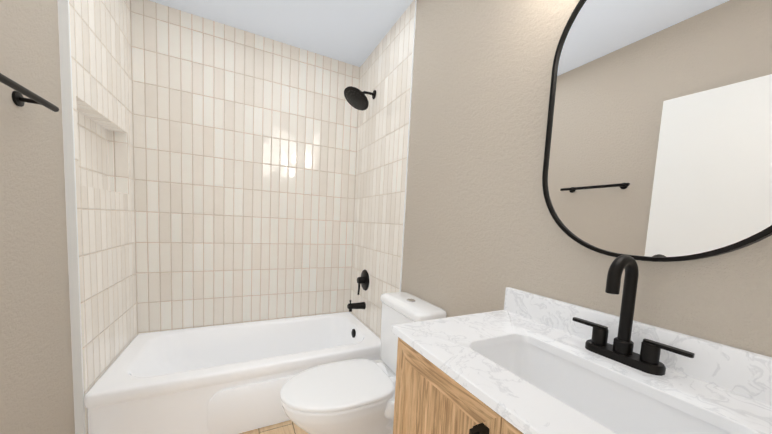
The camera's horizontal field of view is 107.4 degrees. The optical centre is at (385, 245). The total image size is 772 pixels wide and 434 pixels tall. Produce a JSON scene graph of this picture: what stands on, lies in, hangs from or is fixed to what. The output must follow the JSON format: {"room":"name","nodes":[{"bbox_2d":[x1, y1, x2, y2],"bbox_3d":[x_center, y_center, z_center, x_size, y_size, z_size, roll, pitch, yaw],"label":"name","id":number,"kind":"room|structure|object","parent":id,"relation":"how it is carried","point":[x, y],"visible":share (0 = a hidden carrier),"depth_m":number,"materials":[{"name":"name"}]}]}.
{"room":"bathroom","nodes":[
{"label":"bathroom","id":0,"kind":"room"},
{"bbox_2d":[0,0,74,433],"bbox_3d":[-0.920,-0.128,0.263,0.100,2.530,2.030,0,5,-27],"label":"wall","id":1,"kind":"structure","parent":0,"point":[36,385],"depth_m":1.00,"materials":[{"name":"beige paint"}]},
{"bbox_2d":[0,73,58,111],"bbox_3d":[-1.085,-0.459,0.781,0.076,0.046,0.460,0,5,-27],"label":"towel rail","id":2,"kind":"object","parent":1,"relation":"attached to","point":[19,99],"visible":1,"depth_m":0.90,"materials":[{"name":"black metal"}]},
{"bbox_2d":[57,0,84,433],"bbox_3d":[-1.325,-0.223,1.185,0.040,2.530,0.010,0,5,-27],"label":"trim","id":3,"kind":"structure","parent":1,"relation":"attached to","point":[70,177],"depth_m":1.19,"materials":[{"name":"white paint"}]},
{"bbox_2d":[69,0,136,433],"bbox_3d":[-1.521,-0.258,1.503,0.100,2.530,0.737,0,5,-27],"label":"wall tiles","id":4,"kind":"structure","parent":1,"relation":"attached to","point":[100,33],"depth_m":1.48,"materials":[{"name":"beige tile"}]},
{"bbox_2d":[130,0,359,334],"bbox_3d":[-0.989,-0.291,2.244,1.724,2.530,0.100,0,5,-27],"label":"wall tile","id":5,"kind":"structure","parent":0,"point":[244,148],"depth_m":2.10,"materials":[{"name":"beige tile"}]},
{"bbox_2d":[239,420,308,433],"bbox_3d":[-0.404,1.153,1.079,1.724,0.100,2.967,0,5,-27],"label":"floor","id":6,"kind":"structure","parent":0,"point":[288,427],"depth_m":1.61,"materials":[{"name":"brown wood"}]},
{"bbox_2d":[84,312,380,433],"bbox_3d":[-0.846,0.822,1.947,1.516,0.375,0.758,0,5,-27],"label":"bathtub","id":7,"kind":"object","parent":6,"relation":"on","point":[227,379],"visible":0.73,"depth_m":1.61,"materials":[{"name":"white ceramic"}]},
{"bbox_2d":[280,292,446,433],"bbox_3d":[-0.135,0.686,1.411,0.741,0.803,0.418,0,5,-27],"label":"toilet","id":8,"kind":"object","parent":6,"relation":"on","point":[353,396],"visible":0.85,"depth_m":1.31,"materials":[{"name":"white ceramic"}]},
{"bbox_2d":[392,255,771,433],"bbox_3d":[0.401,0.599,0.616,0.519,1.158,0.830,0,5,-27],"label":"bathroom vanity","id":9,"kind":"object","parent":6,"relation":"on","point":[523,362],"visible":1,"depth_m":0.65,"materials":[{"name":"white stone"}]},
{"bbox_2d":[150,0,412,66],"bbox_3d":[-0.273,-1.466,0.868,1.724,0.100,2.967,0,5,-27],"label":"ceiling","id":10,"kind":"structure","parent":0,"point":[353,32],"depth_m":1.90,"materials":[{"name":"white paint"}]},
{"bbox_2d":[401,0,771,356],"bbox_3d":[0.586,-0.109,0.950,0.100,2.530,1.878,0,5,-27],"label":"wall","id":11,"kind":"structure","parent":0,"point":[482,230],"depth_m":1.10,"materials":[{"name":"beige paint"}]},
{"bbox_2d":[351,0,414,338],"bbox_3d":[-0.042,-0.239,2.176,0.100,2.530,0.889,0,5,-27],"label":"wall tiles","id":12,"kind":"structure","parent":11,"relation":"attached to","point":[383,123],"depth_m":2.05,"materials":[{"name":"beige tile"}]},
{"bbox_2d":[347,300,365,311],"bbox_3d":[-0.239,0.482,2.287,0.142,0.089,0.060,0,5,-27],"label":"tub spout","id":13,"kind":"object","parent":12,"relation":"attached to","point":[359,305],"visible":1,"depth_m":2.27,"materials":[{"name":"black metal"}]},
{"bbox_2d":[344,86,375,110],"bbox_3d":[-0.194,-1.110,2.116,0.238,0.155,0.203,0,5,-27],"label":"shower head","id":14,"kind":"object","parent":12,"relation":"attached to","point":[355,97],"visible":1,"depth_m":2.10},
{"bbox_2d":[357,270,368,294],"bbox_3d":[-0.200,0.297,2.293,0.068,0.201,0.170,0,5,-27],"label":"tub valve","id":15,"kind":"object","parent":12,"relation":"attached to","point":[363,280],"visible":1,"depth_m":2.27,"materials":[{"name":"black metal"}]},
{"bbox_2d":[399,0,416,291],"bbox_3d":[0.116,-0.234,1.752,0.006,2.455,0.010,0,5,-27],"label":"trim","id":16,"kind":"structure","parent":11,"relation":"attached to","point":[408,143],"depth_m":1.72,"materials":[{"name":"white paint"}]},
{"bbox_2d":[542,0,771,261],"bbox_3d":[0.651,-0.370,0.681,0.031,0.815,0.535,0,5,-27],"label":"mirror","id":17,"kind":"object","parent":11,"relation":"attached to","point":[658,144],"visible":1,"depth_m":0.67,"materials":[{"name":"black mirror"}]}
]}

